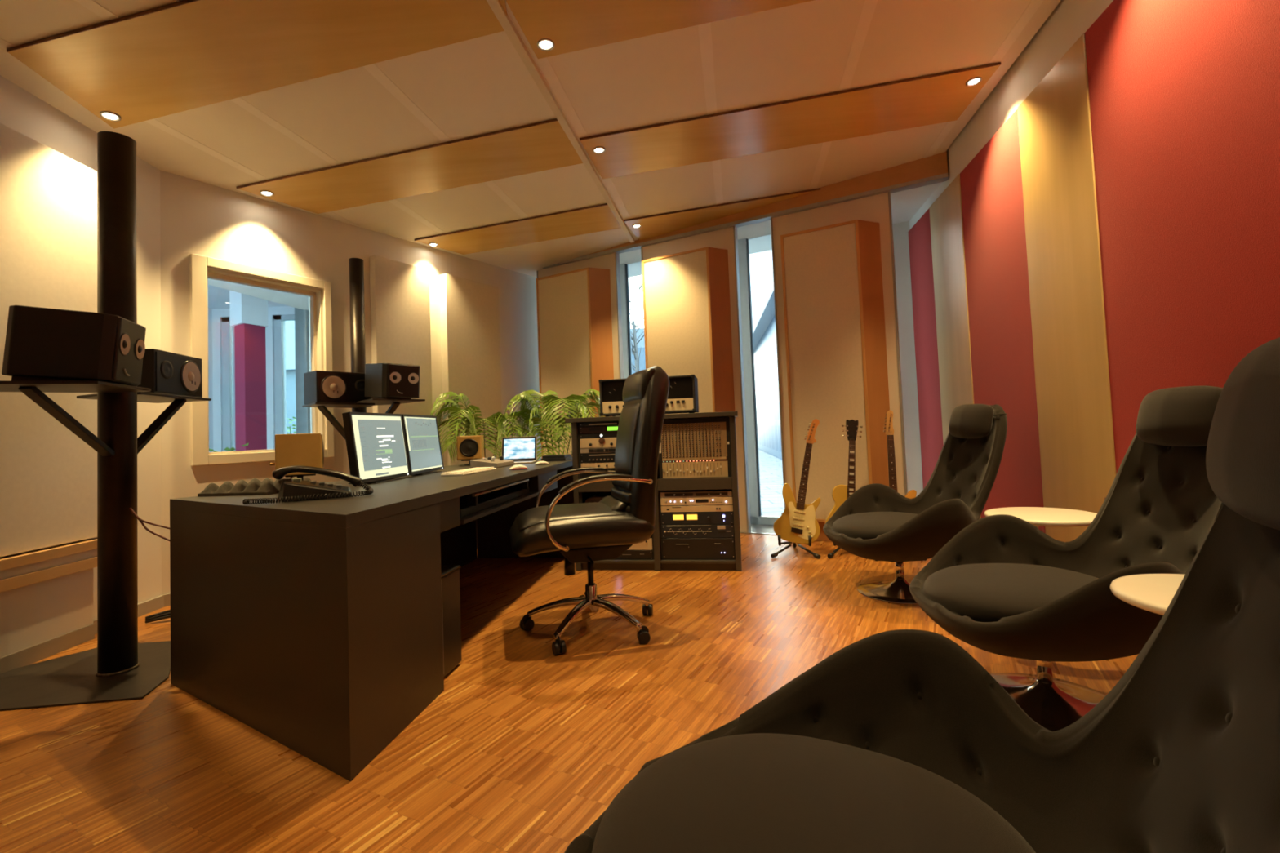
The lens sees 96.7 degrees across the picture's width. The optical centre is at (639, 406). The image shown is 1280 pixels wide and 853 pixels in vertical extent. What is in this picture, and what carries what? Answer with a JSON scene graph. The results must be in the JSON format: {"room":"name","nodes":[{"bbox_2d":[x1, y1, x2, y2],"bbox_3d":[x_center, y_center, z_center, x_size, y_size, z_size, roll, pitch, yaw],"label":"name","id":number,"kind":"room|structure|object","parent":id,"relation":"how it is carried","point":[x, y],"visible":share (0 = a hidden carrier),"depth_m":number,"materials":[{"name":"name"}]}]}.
{"room":"studio","nodes":[
{"label":"studio","id":0,"kind":"room"},
{"bbox_2d":[0,75,161,620],"bbox_3d":[-2.862,-0.473,0.439,0.200,3.100,6.048,-2,-2,-3],"label":"wall","id":1,"kind":"structure","parent":0,"point":[20,110],"depth_m":3.32,"materials":[{"name":"white paint"}]},
{"bbox_2d":[0,537,97,674],"bbox_3d":[-2.735,0.885,1.893,0.078,0.495,2.157,-2,-2,-3],"label":"wall panel","id":2,"kind":"object","parent":1,"relation":"attached to","point":[46,594],"visible":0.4,"depth_m":2.63,"materials":[{"name":"wood"}]},
{"bbox_2d":[0,122,97,556],"bbox_3d":[-2.804,-0.328,1.941,0.060,1.915,2.157,-2,-2,-3],"label":"wall panel","id":3,"kind":"object","parent":1,"relation":"attached to","point":[48,198],"visible":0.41,"depth_m":2.68,"materials":[{"name":"white fabric"}]},
{"bbox_2d":[93,595,164,634],"bbox_3d":[-2.696,1.035,0.383,0.014,0.070,6.048,-2,-2,-3],"label":"baseboard","id":4,"kind":"structure","parent":1,"relation":"attached to","point":[156,603],"depth_m":3.29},
{"bbox_2d":[0,37,361,227],"bbox_3d":[-2.691,-1.536,2.473,0.060,0.005,5.950,-3,-2,10],"label":"trim","id":5,"kind":"structure","parent":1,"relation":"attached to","point":[4,44],"depth_m":3.33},
{"bbox_2d":[75,0,446,234],"bbox_3d":[-2.161,-1.592,2.382,0.060,0.005,5.950,-3,-2,10],"label":"trim","id":6,"kind":"structure","parent":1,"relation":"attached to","point":[91,5],"depth_m":3.19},
{"bbox_2d":[208,307,213,452],"bbox_3d":[-5.819,-0.049,5.691,0.200,2.900,4.150,-2,-2,0],"label":"wall","id":7,"kind":"structure","parent":0,"point":[210,310],"depth_m":7.59,"materials":[{"name":"white paint"}]},
{"bbox_2d":[229,290,267,327],"bbox_3d":[-4.386,-1.214,6.421,0.291,0.623,0.340,-4,-3,30],"label":"wall","id":8,"kind":"structure","parent":0,"point":[243,308],"depth_m":6.30,"materials":[{"name":"white paint"}]},
{"bbox_2d":[212,306,294,452],"bbox_3d":[-5.204,0.009,7.714,6.000,2.900,0.200,-2,-2,0],"label":"wall","id":9,"kind":"structure","parent":0,"point":[218,313],"depth_m":7.63,"materials":[{"name":"white paint"}]},
{"bbox_2d":[222,314,294,451],"bbox_3d":[-4.927,0.108,7.684,1.358,2.679,0.090,-2,-2,0],"label":"window","id":10,"kind":"structure","parent":9,"relation":"in","point":[279,325],"depth_m":7.67,"materials":[{"name":"clear glass"}]},
{"bbox_2d":[0,0,629,310],"bbox_3d":[-2.788,-1.641,2.214,4.200,0.452,9.600,-3,-2,10],"label":"ceiling","id":11,"kind":"structure","parent":0,"point":[481,85],"depth_m":3.24,"materials":[{"name":"white paint"}]},
{"bbox_2d":[6,0,507,128],"bbox_3d":[-1.671,-1.624,2.518,2.434,0.159,0.568,-3,-2,11],"label":"ceiling panel","id":12,"kind":"object","parent":11,"relation":"attached to","point":[184,55],"visible":0.9,"depth_m":2.54,"materials":[{"name":"brown wood"}]},
{"bbox_2d":[236,118,582,213],"bbox_3d":[-1.523,-1.571,3.847,2.275,0.151,0.557,-3,-2,11],"label":"ceiling panel","id":13,"kind":"object","parent":11,"relation":"attached to","point":[544,145],"visible":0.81,"depth_m":3.79,"materials":[{"name":"brown wood"}]},
{"bbox_2d":[363,63,528,218],"bbox_3d":[-1.404,-1.673,2.253,0.060,0.005,5.950,-3,-2,10],"label":"trim","id":14,"kind":"structure","parent":11,"relation":"attached to","point":[372,68],"depth_m":3.19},
{"bbox_2d":[414,203,621,254],"bbox_3d":[-1.060,-1.553,5.092,1.782,0.121,0.550,-3,-2,12],"label":"ceiling panel","id":15,"kind":"object","parent":11,"relation":"attached to","point":[597,218],"visible":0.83,"depth_m":5.03,"materials":[{"name":"brown wood"}]},
{"bbox_2d":[486,0,635,242],"bbox_3d":[-0.809,-1.779,1.356,0.042,0.060,8.580,-3,-2,10],"label":"trim","id":16,"kind":"structure","parent":11,"relation":"attached to","point":[505,21],"depth_m":3.13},
{"bbox_2d":[160,169,541,595],"bbox_3d":[-1.969,-0.315,5.231,0.170,3.100,4.010,-4,-3,30],"label":"wall","id":17,"kind":"structure","parent":0,"point":[197,217],"depth_m":4.15,"materials":[{"name":"white paint"}]},
{"bbox_2d":[189,253,333,466],"bbox_3d":[-2.663,-0.288,4.010,0.191,1.341,0.908,-4,-3,30],"label":"window","id":18,"kind":"structure","parent":17,"relation":"in","point":[319,300],"depth_m":3.85,"materials":[{"name":"beige wood"}]},
{"bbox_2d":[369,254,432,415],"bbox_3d":[-2.031,-0.234,4.878,0.070,2.014,0.543,-4,-3,30],"label":"wall panel","id":19,"kind":"object","parent":17,"relation":"attached to","point":[399,291],"visible":0.49,"depth_m":4.86,"materials":[{"name":"white fabric"}]},
{"bbox_2d":[439,273,502,466],"bbox_3d":[-1.628,-0.223,5.542,0.090,2.014,0.676,-4,-3,30],"label":"wall panel","id":20,"kind":"object","parent":17,"relation":"attached to","point":[470,349],"visible":0.56,"depth_m":5.49,"materials":[{"name":"white fabric"}]},
{"bbox_2d":[542,173,948,268],"bbox_3d":[0.373,-1.609,5.402,4.502,0.029,0.085,-4,-3,30],"label":"trim","id":21,"kind":"structure","parent":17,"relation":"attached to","point":[943,177],"depth_m":4.92,"materials":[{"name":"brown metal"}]},
{"bbox_2d":[585,150,948,255],"bbox_3d":[0.367,-1.737,5.405,4.502,0.225,0.070,-4,-3,30],"label":"ceiling panel","id":22,"kind":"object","parent":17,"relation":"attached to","point":[936,164],"depth_m":4.60,"materials":[{"name":"brown wood"}]},
{"bbox_2d":[0,524,1138,852],"bbox_3d":[0.333,1.093,2.353,6.381,0.120,9.991,-2,-2,0],"label":"floor","id":23,"kind":"structure","parent":0,"point":[523,747],"depth_m":1.88,"materials":[{"name":"wood"}]},
{"bbox_2d":[0,131,211,711],"bbox_3d":[-2.471,-0.020,2.507,0.775,2.330,1.175,-1,-3,-25],"label":"speaker stand","id":24,"kind":"object","parent":23,"relation":"on","point":[121,668],"visible":0.92,"depth_m":2.42,"materials":[{"name":"metal"}]},
{"bbox_2d":[1,305,146,386],"bbox_3d":[-2.204,-0.225,2.237,0.347,0.286,0.280,-1,-2,-22],"label":"monitor","id":25,"kind":"object","parent":24,"relation":"on","point":[42,344],"visible":0.98,"depth_m":2.12,"materials":[{"name":"black plastic"}]},
{"bbox_2d":[0,380,151,392],"bbox_3d":[-2.297,-0.073,2.181,0.581,0.012,0.423,-1,-3,-24],"label":"shelf","id":26,"kind":"object","parent":24,"relation":"attached to","point":[44,386],"depth_m":2.14,"materials":[{"name":"metal"}]},
{"bbox_2d":[76,391,211,403],"bbox_3d":[-2.433,-0.043,2.813,0.380,0.012,0.550,-2,-2,0],"label":"shelf","id":27,"kind":"object","parent":24,"relation":"attached to","point":[142,397],"depth_m":2.81,"materials":[{"name":"metal"}]},
{"bbox_2d":[137,348,202,397],"bbox_3d":[-2.394,-0.155,2.839,0.206,0.212,0.375,-2,-2,-9],"label":"monitor","id":28,"kind":"object","parent":24,"relation":"on","point":[164,372],"visible":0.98,"depth_m":2.78,"materials":[{"name":"black plastic"}]},
{"bbox_2d":[302,257,425,439],"bbox_3d":[-1.964,0.023,4.045,0.867,2.330,0.738,-4,-3,41],"label":"speaker stand","id":29,"kind":"object","parent":23,"relation":"on","point":[357,348],"visible":0.49,"depth_m":4.28,"materials":[{"name":"metal"}]},
{"bbox_2d":[303,370,370,404],"bbox_3d":[-2.068,-0.125,3.919,0.206,0.212,0.375,-4,-3,38],"label":"monitor","id":30,"kind":"object","parent":29,"relation":"on","point":[320,386],"visible":0.87,"depth_m":3.81,"materials":[{"name":"black plastic"}]},
{"bbox_2d":[302,402,374,408],"bbox_3d":[-2.106,-0.008,3.982,0.384,0.012,0.500,-4,-3,35],"label":"shelf","id":31,"kind":"object","parent":29,"relation":"attached to","point":[319,405],"depth_m":3.89,"materials":[{"name":"metal"}]},
{"bbox_2d":[356,398,425,405],"bbox_3d":[-1.855,-0.029,4.012,0.639,0.012,0.370,-4,-3,39],"label":"shelf","id":32,"kind":"object","parent":29,"relation":"attached to","point":[372,402],"depth_m":3.91,"materials":[{"name":"metal"}]},
{"bbox_2d":[364,363,419,399],"bbox_3d":[-1.695,-0.173,3.903,0.312,0.252,0.269,-4,-3,38],"label":"monitor","id":33,"kind":"object","parent":29,"relation":"on","point":[382,380],"visible":1,"depth_m":3.80,"materials":[{"name":"black plastic"}]},
{"bbox_2d":[169,459,573,782],"bbox_3d":[-1.216,0.751,3.063,1.166,0.740,2.800,-2,-2,7],"label":"desk","id":34,"kind":"object","parent":23,"relation":"on","point":[315,626],"visible":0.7,"depth_m":1.89,"materials":[{"name":"laminate"}]},
{"bbox_2d":[197,476,311,497],"bbox_3d":[-1.667,0.348,2.500,0.320,0.054,0.300,-2,-2,7],"label":"foam","id":35,"kind":"object","parent":34,"relation":"on","point":[268,486],"visible":0.74,"depth_m":2.37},
{"bbox_2d":[269,433,324,479],"bbox_3d":[-1.478,0.242,2.450,0.197,0.247,0.172,-1,-3,-33],"label":"speaker","id":36,"kind":"object","parent":34,"relation":"on","point":[297,449],"visible":0.78,"depth_m":2.38},
{"bbox_2d":[242,466,373,504],"bbox_3d":[-1.235,0.281,2.143,0.414,0.125,0.291,-1,-3,-28],"label":"telephone","id":37,"kind":"object","parent":34,"relation":"on","point":[291,490],"visible":1,"depth_m":2.08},
{"bbox_2d":[342,411,410,484],"bbox_3d":[-1.329,0.204,2.847,0.142,0.343,0.465,-2,-2,6],"label":"computer monitor","id":38,"kind":"object","parent":34,"relation":"on","point":[376,446],"visible":0.89,"depth_m":2.79,"materials":[{"name":"black plastic"}]},
{"bbox_2d":[401,413,444,475],"bbox_3d":[-1.296,0.222,3.317,0.142,0.343,0.465,-2,-2,2],"label":"computer monitor","id":39,"kind":"object","parent":34,"relation":"on","point":[423,443],"visible":0.94,"depth_m":3.29,"materials":[{"name":"black plastic"}]},
{"bbox_2d":[456,435,484,465],"bbox_3d":[-1.239,0.319,4.163,0.172,0.212,0.197,-2,-2,-10],"label":"speaker","id":40,"kind":"object","parent":34,"relation":"on","point":[468,447],"visible":0.83,"depth_m":4.07},
{"bbox_2d":[459,478,528,517],"bbox_3d":[-0.891,0.459,2.949,0.393,0.095,0.920,-2,-2,7],"label":"keyboard tray","id":41,"kind":"object","parent":34,"relation":"on","point":[470,504],"visible":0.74,"depth_m":2.88,"materials":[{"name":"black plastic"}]},
{"bbox_2d":[460,491,539,524],"bbox_3d":[-0.973,0.520,2.969,0.600,0.018,1.059,-2,-2,7],"label":"shelf","id":42,"kind":"object","parent":34,"relation":"attached to","point":[477,515],"depth_m":2.79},
{"bbox_2d":[501,435,537,464],"bbox_3d":[-0.891,0.314,4.118,0.260,0.191,0.252,-2,-2,-2],"label":"laptop","id":43,"kind":"object","parent":34,"relation":"on","point":[522,450],"visible":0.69,"depth_m":4.21,"materials":[{"name":"silver metal"}]},
{"bbox_2d":[440,564,462,676],"bbox_3d":[-0.894,0.874,2.310,0.275,0.409,0.190,-2,-2,7],"label":"computer tower","id":44,"kind":"object","parent":23,"relation":"on","point":[451,594],"visible":0.26,"depth_m":2.30,"materials":[{"name":"black plastic"}]},
{"bbox_2d":[430,391,535,548],"bbox_3d":[-1.331,0.527,4.875,0.912,1.340,0.804,-2,-2,0],"label":"potted palm","id":45,"kind":"object","parent":23,"relation":"on","point":[464,422],"visible":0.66,"depth_m":4.71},
{"bbox_2d":[510,388,604,460],"bbox_3d":[-0.677,0.502,4.945,0.891,1.345,0.882,-2,-2,0],"label":"potted palm","id":46,"kind":"object","parent":23,"relation":"on","point":[542,420],"visible":0.62,"depth_m":4.75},
{"bbox_2d":[536,266,613,458],"bbox_3d":[-0.656,-0.086,5.863,0.811,2.591,0.192,-4,-3,30],"label":"acoustic panel","id":47,"kind":"object","parent":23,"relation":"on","point":[575,326],"visible":0.49,"depth_m":5.78,"materials":[{"name":"fabric"}]},
{"bbox_2d":[509,365,669,655],"bbox_3d":[-0.248,0.445,2.797,0.766,1.254,0.650,-2,-2,-15],"label":"office chair","id":48,"kind":"object","parent":23,"relation":"on","point":[605,529],"visible":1,"depth_m":2.62,"materials":[{"name":"black leather"}]},
{"bbox_2d":[622,368,655,403],"bbox_3d":[-0.010,-0.096,2.857,0.104,0.158,0.400,-2,-2,-15],"label":"headrest","id":49,"kind":"object","parent":48,"relation":"on","point":[637,386],"depth_m":2.69,"materials":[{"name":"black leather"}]},
{"bbox_2d":[564,411,742,571],"bbox_3d":[0.125,0.586,4.055,1.173,1.045,0.530,-3,-2,10],"label":"equipment rack","id":50,"kind":"object","parent":23,"relation":"on","point":[584,492],"visible":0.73,"depth_m":3.81,"materials":[{"name":"grey laminate"}]},
{"bbox_2d":[598,374,698,417],"bbox_3d":[0.072,-0.067,4.059,0.669,0.264,0.303,-3,-2,10],"label":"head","id":51,"kind":"object","parent":50,"relation":"on","point":[682,397],"visible":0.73,"depth_m":3.92},
{"bbox_2d":[602,377,693,401],"bbox_3d":[0.050,-0.117,3.946,0.633,0.140,0.004,-3,-2,10],"label":"grille","id":52,"kind":"object","parent":51,"relation":"attached to","point":[683,387],"depth_m":3.92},
{"bbox_2d":[658,417,731,478],"bbox_3d":[0.371,0.280,3.867,0.482,0.395,0.116,-3,-2,10],"label":"mixing console","id":53,"kind":"object","parent":50,"relation":"on","point":[700,447],"visible":1,"depth_m":3.82,"materials":[{"name":"white paint"}]},
{"bbox_2d":[660,488,732,497],"bbox_3d":[0.398,0.592,3.943,0.480,0.034,0.317,-3,-2,10],"label":"preamplifier","id":54,"kind":"object","parent":50,"relation":"in","point":[722,492],"visible":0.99,"depth_m":3.81,"materials":[{"name":"silver metal"}]},
{"bbox_2d":[660,496,733,506],"bbox_3d":[0.400,0.638,3.941,0.480,0.051,0.317,-3,-2,10],"label":"preamplifier","id":55,"kind":"object","parent":50,"relation":"in","point":[712,500],"visible":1,"depth_m":3.80,"materials":[{"name":"metal"}]},
{"bbox_2d":[661,504,733,512],"bbox_3d":[0.402,0.688,3.939,0.480,0.040,0.317,-3,-2,10],"label":"rack audio unit","id":56,"kind":"object","parent":50,"relation":"in","point":[721,508],"visible":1,"depth_m":3.80,"materials":[{"name":"metal"}]},
{"bbox_2d":[661,511,733,524],"bbox_3d":[0.405,0.752,3.936,0.480,0.080,0.317,-3,-2,10],"label":"compressor","id":57,"kind":"object","parent":50,"relation":"in","point":[670,517],"visible":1,"depth_m":3.80,"materials":[{"name":"metal"}]},
{"bbox_2d":[662,524,733,537],"bbox_3d":[0.408,0.838,3.933,0.480,0.084,0.317,-3,-2,10],"label":"graphic equalizer","id":58,"kind":"object","parent":50,"relation":"in","point":[704,531],"visible":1,"depth_m":3.79,"materials":[{"name":"metal"}]},
{"bbox_2d":[660,549,735,564],"bbox_3d":[0.421,1.037,3.995,0.496,0.018,0.477,-3,-2,10],"label":"rack audio unit","id":59,"kind":"object","parent":50,"relation":"attached to","point":[662,562],"depth_m":3.77,"materials":[{"name":"metal"}]},
{"bbox_2d":[662,537,735,559],"bbox_3d":[0.413,0.954,3.935,0.480,0.140,0.304,-3,-2,10],"label":"amplifier","id":60,"kind":"object","parent":50,"relation":"on","point":[673,548],"visible":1,"depth_m":3.79,"materials":[{"name":"metal"}]},
{"bbox_2d":[641,246,739,507],"bbox_3d":[0.453,-0.132,5.222,0.793,2.546,0.192,-4,-3,30],"label":"acoustic panel","id":61,"kind":"object","parent":23,"relation":"on","point":[687,326],"visible":0.41,"depth_m":5.12,"materials":[{"name":"fabric"}]},
{"bbox_2d":[770,512,820,559],"bbox_3d":[1.134,0.931,4.189,0.340,0.288,0.393,-3,-2,14],"label":"guitar stand","id":62,"kind":"object","parent":23,"relation":"on","point":[780,543],"visible":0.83,"depth_m":4.08,"materials":[{"name":"black metal"}]},
{"bbox_2d":[773,418,820,544],"bbox_3d":[1.155,0.545,4.149,0.389,0.901,0.149,-2,-2,-1],"label":"electric guitar","id":63,"kind":"object","parent":62,"relation":"on","point":[797,521],"visible":0.99,"depth_m":4.13,"materials":[{"name":"yellow paint"}]},
{"bbox_2d":[827,543,840,558],"bbox_3d":[1.503,0.914,4.130,0.340,0.288,0.393,-3,-2,10],"label":"guitar stand","id":64,"kind":"object","parent":23,"relation":"on","point":[830,555],"visible":0.11,"depth_m":4.00,"materials":[{"name":"black metal"}]},
{"bbox_2d":[825,419,862,523],"bbox_3d":[1.497,0.535,4.120,0.341,0.883,0.165,-3,-2,10],"label":"electric guitar","id":65,"kind":"object","parent":64,"relation":"on","point":[840,493],"visible":0.5,"depth_m":4.11,"materials":[{"name":"yellow paint"}]},
{"bbox_2d":[780,219,889,541],"bbox_3d":[1.581,-0.186,4.570,0.741,2.514,0.192,-4,-3,30],"label":"acoustic panel","id":66,"kind":"object","parent":23,"relation":"on","point":[837,360],"visible":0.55,"depth_m":4.50,"materials":[{"name":"brown wood"}]},
{"bbox_2d":[822,404,1007,604],"bbox_3d":[1.513,0.509,3.166,0.930,1.021,0.840,-2,-2,-3],"label":"lounge chair","id":67,"kind":"object","parent":23,"relation":"on","point":[877,522],"visible":0.96,"depth_m":3.06,"materials":[{"name":"grey fabric"}]},
{"bbox_2d":[831,511,917,539],"bbox_3d":[1.377,0.663,3.151,0.610,0.131,0.536,-2,-2,-3],"label":"seat cushion","id":68,"kind":"object","parent":67,"relation":"on","point":[862,526],"depth_m":3.04,"materials":[{"name":"grey fabric"}]},
{"bbox_2d":[949,404,994,438],"bbox_3d":[1.852,0.083,3.204,0.114,0.193,0.344,-2,-2,-3],"label":"pillow","id":69,"kind":"object","parent":67,"relation":"on","point":[968,420],"depth_m":3.12,"materials":[{"name":"grey fabric"}]},
{"bbox_2d":[564,337,1279,852],"bbox_3d":[0.343,0.455,0.705,0.929,1.021,0.840,-4,-3,30],"label":"lounge chair","id":70,"kind":"object","parent":23,"relation":"on","point":[900,740],"visible":1,"depth_m":0.76,"materials":[{"name":"grey fabric"}]},
{"bbox_2d":[591,733,1035,852],"bbox_3d":[0.225,0.612,0.771,0.610,0.131,0.536,-4,-3,30],"label":"seat cushion","id":71,"kind":"object","parent":70,"relation":"on","point":[715,793],"depth_m":0.80,"materials":[{"name":"grey fabric"}]},
{"bbox_2d":[1205,337,1279,530],"bbox_3d":[0.634,0.023,0.544,0.114,0.193,0.344,-4,-3,30],"label":"pillow","id":72,"kind":"object","parent":70,"relation":"on","point":[1242,455],"depth_m":0.54,"materials":[{"name":"grey fabric"}]},
{"bbox_2d":[984,497,1106,528],"bbox_3d":[1.759,0.684,2.445,0.456,0.595,0.430,-4,-3,30],"label":"side table","id":73,"kind":"object","parent":23,"relation":"on","point":[1036,516],"visible":0.44,"depth_m":2.41,"materials":[{"name":"white paint"}]},
{"bbox_2d":[909,386,1223,731],"bbox_3d":[1.406,0.462,1.874,0.930,1.021,0.840,-3,-2,7],"label":"lounge chair","id":74,"kind":"object","parent":23,"relation":"on","point":[1002,585],"visible":0.85,"depth_m":1.81,"materials":[{"name":"grey fabric"}]},
{"bbox_2d":[923,563,1098,622],"bbox_3d":[1.270,0.617,1.886,0.610,0.131,0.536,-3,-2,7],"label":"seat cushion","id":75,"kind":"object","parent":74,"relation":"on","point":[979,592],"depth_m":1.81,"materials":[{"name":"grey fabric"}]},
{"bbox_2d":[1136,386,1222,446],"bbox_3d":[1.742,0.032,1.844,0.114,0.193,0.344,-3,-2,7],"label":"pillow","id":76,"kind":"object","parent":74,"relation":"on","point":[1175,416],"depth_m":1.80,"materials":[{"name":"grey fabric"}]},
{"bbox_2d":[1110,573,1185,615],"bbox_3d":[1.282,0.640,1.209,0.416,0.620,0.390,-3,-2,20],"label":"side table","id":77,"kind":"object","parent":23,"relation":"on","point":[1152,593],"visible":0.23,"depth_m":1.29,"materials":[{"name":"white paint"}]},
{"bbox_3d":[1.771,0.899,4.011,0.340,0.288,0.393,-3,-2,8],"label":"guitar stand","id":78,"kind":"object","parent":23,"relation":"on","visible":0},
{"bbox_2d":[883,409,916,498],"bbox_3d":[1.762,0.492,4.011,0.331,0.936,0.167,-3,-2,9],"label":"electric guitar","id":79,"kind":"object","parent":78,"relation":"on","point":[889,431],"visible":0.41,"depth_m":4.02,"materials":[{"name":"paint"}]},
{"bbox_2d":[537,253,620,416],"bbox_3d":[-0.622,-0.159,5.984,1.023,2.745,0.050,-4,-3,30],"label":"wall column","id":80,"kind":"structure","parent":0,"point":[607,261],"depth_m":5.79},
{"bbox_2d":[536,252,623,378],"bbox_3d":[-0.623,-0.159,5.984,1.037,2.745,0.062,-4,-3,30],"label":"trim column","id":81,"kind":"structure","parent":80,"relation":"attached to","point":[616,255],"depth_m":5.75,"materials":[{"name":"grey metal"}]},
{"bbox_2d":[207,0,1061,309],"bbox_3d":[-2.993,-1.781,2.847,12.148,0.365,10.767,-3,-2,10],"label":"ceiling","id":82,"kind":"structure","parent":0,"point":[802,50],"depth_m":3.15,"materials":[{"name":"white paint"}]},
{"bbox_2d":[505,0,631,219],"bbox_3d":[-0.616,-1.756,2.118,0.060,0.005,5.950,-3,-2,10],"label":"trim","id":83,"kind":"structure","parent":82,"relation":"attached to","point":[544,64],"depth_m":3.21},
{"bbox_2d":[506,0,813,58],"bbox_3d":[0.666,-1.851,2.284,2.499,0.141,0.623,-3,-2,10],"label":"ceiling panel","id":84,"kind":"object","parent":82,"relation":"attached to","point":[572,25],"visible":1,"depth_m":2.58,"materials":[{"name":"brown wood"}]},
{"bbox_2d":[697,22,723,204],"bbox_3d":[0.181,-1.833,1.982,0.060,0.005,5.950,-3,-2,10],"label":"trim","id":85,"kind":"structure","parent":82,"relation":"attached to","point":[704,29],"depth_m":3.13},
{"bbox_2d":[623,187,820,240],"bbox_3d":[0.897,-1.733,5.110,2.021,0.116,0.549,-3,-2,11],"label":"ceiling panel","id":86,"kind":"object","parent":82,"relation":"attached to","point":[653,225],"visible":0.59,"depth_m":5.04,"materials":[{"name":"brown wood"}]},
{"bbox_2d":[579,62,1000,178],"bbox_3d":[0.871,-1.801,3.686,2.452,0.137,0.586,-3,-2,10],"label":"ceiling panel","id":87,"kind":"object","parent":82,"relation":"attached to","point":[940,97],"visible":1,"depth_m":3.63,"materials":[{"name":"brown wood"}]},
{"bbox_2d":[808,0,877,189],"bbox_3d":[0.935,-1.905,1.853,0.060,0.005,5.950,-3,-2,10],"label":"trim","id":88,"kind":"structure","parent":82,"relation":"attached to","point":[869,6],"depth_m":3.05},
{"bbox_2d":[642,226,746,532],"bbox_3d":[0.499,-0.228,5.336,0.961,2.745,0.050,-4,-3,30],"label":"wall column","id":89,"kind":"structure","parent":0,"point":[723,238],"depth_m":5.13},
{"bbox_2d":[640,226,751,532],"bbox_3d":[0.499,-0.228,5.335,0.975,2.745,0.062,-4,-3,30],"label":"trim column","id":90,"kind":"structure","parent":89,"relation":"attached to","point":[735,228],"depth_m":5.08,"materials":[{"name":"grey metal"}]},
{"bbox_2d":[772,191,905,496],"bbox_3d":[1.620,-0.297,4.689,0.945,2.745,0.050,-4,-3,30],"label":"wall column","id":91,"kind":"structure","parent":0,"point":[874,208],"depth_m":4.61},
{"bbox_2d":[770,191,907,507],"bbox_3d":[1.619,-0.297,4.688,0.959,2.745,0.062,-4,-3,30],"label":"trim column","id":92,"kind":"structure","parent":91,"relation":"attached to","point":[889,193],"depth_m":4.47,"materials":[{"name":"grey metal"}]},
{"bbox_2d":[909,0,1113,230],"bbox_3d":[2.024,-0.614,1.601,0.200,3.100,8.506,-3,-2,9],"label":"wall","id":93,"kind":"structure","parent":0,"point":[1070,19],"depth_m":3.18,"materials":[{"name":"white paint"}]},
{"bbox_2d":[619,221,923,524],"bbox_3d":[0.830,-0.293,5.926,6.068,2.898,0.500,-4,-3,30],"label":"window","id":94,"kind":"structure","parent":93,"relation":"in","point":[756,517],"depth_m":5.38,"materials":[{"name":"glass"}]},
{"bbox_2d":[908,208,943,488],"bbox_3d":[2.464,-0.310,4.851,0.030,2.600,0.589,-3,-2,9],"label":"wall panel","id":95,"kind":"object","parent":93,"relation":"attached to","point":[919,235],"visible":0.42,"depth_m":4.86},
{"bbox_2d":[928,173,981,519],"bbox_3d":[2.360,-0.330,4.252,0.035,2.600,0.624,-3,-2,9],"label":"wooden wall panel","id":96,"kind":"object","parent":93,"relation":"attached to","point":[951,303],"visible":0.44,"depth_m":4.24,"materials":[{"name":"brown wood"}]},
{"bbox_2d":[923,0,1044,158],"bbox_3d":[1.731,-1.982,1.717,0.060,0.005,5.950,-3,-2,10],"label":"trim","id":97,"kind":"structure","parent":93,"relation":"attached to","point":[1033,6],"depth_m":3.04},
{"bbox_2d":[960,109,1045,533],"bbox_3d":[2.241,-0.355,3.530,0.030,2.600,0.836,-3,-2,9],"label":"wall panel","id":98,"kind":"object","parent":93,"relation":"attached to","point":[998,299],"visible":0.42,"depth_m":3.44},
{"bbox_2d":[1017,33,1116,542],"bbox_3d":[2.117,-0.379,2.814,0.035,2.600,0.612,-3,-2,9],"label":"wooden wall panel","id":99,"kind":"object","parent":93,"relation":"attached to","point":[1073,395],"visible":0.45,"depth_m":2.78,"materials":[{"name":"brown wood"}]},
{"bbox_2d":[1084,0,1279,473],"bbox_3d":[1.869,-0.429,1.328,0.030,2.600,2.400,-3,-2,9],"label":"wall panel","id":100,"kind":"object","parent":93,"relation":"attached to","point":[1184,95],"visible":0.55,"depth_m":2.05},
{"bbox_3d":[-5.499,1.439,5.255,5.300,0.110,4.600,-2,-2,0],"label":"floor","id":101,"kind":"structure","parent":0,"visible":0},
{"bbox_2d":[234,323,266,451],"bbox_3d":[-4.315,0.233,6.362,0.228,2.277,0.284,-4,-3,30],"label":"wall panel","id":102,"kind":"object","parent":101,"relation":"on","point":[250,348],"visible":0.64,"depth_m":6.29,"materials":[{"name":"fabric"}]},
{"bbox_2d":[294,307,310,433],"bbox_3d":[-4.078,0.049,6.900,0.140,2.669,0.080,-2,-2,0],"label":"door leaf","id":103,"kind":"structure","parent":101,"relation":"on","point":[301,317],"depth_m":6.88,"materials":[{"name":"grey paint"}]},
{"label":"outside","id":104,"kind":"structure","parent":0,"visible":0},
{"bbox_2d":[758,449,784,515],"bbox_3d":[0.095,2.471,32.427,60.000,0.160,55.000,-2,-2,0],"label":"ground","id":105,"kind":"structure","parent":104,"point":[771,468],"depth_m":10.30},
{"bbox_2d":[284,320,296,434],"bbox_3d":[-10.635,-0.703,15.457,10.800,5.640,5.200,-2,-2,0],"label":"annex","id":106,"kind":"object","parent":105,"relation":"on","point":[290,325],"visible":0.02,"depth_m":13.01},
{"bbox_2d":[629,283,644,373],"bbox_3d":[-0.144,-0.662,11.044,1.775,4.404,1.824,-3,-2,17],"label":"bare tree","id":107,"kind":"object","parent":105,"relation":"on","point":[633,338],"visible":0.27,"depth_m":11.03,"materials":[{"name":"grey plant"}]},
{"bbox_2d":[749,249,782,459],"bbox_3d":[6.225,-2.995,18.137,4.800,9.140,17.626,-2,-2,7],"label":"neighbouring building","id":108,"kind":"structure","parent":105,"relation":"on","point":[763,316],"depth_m":19.22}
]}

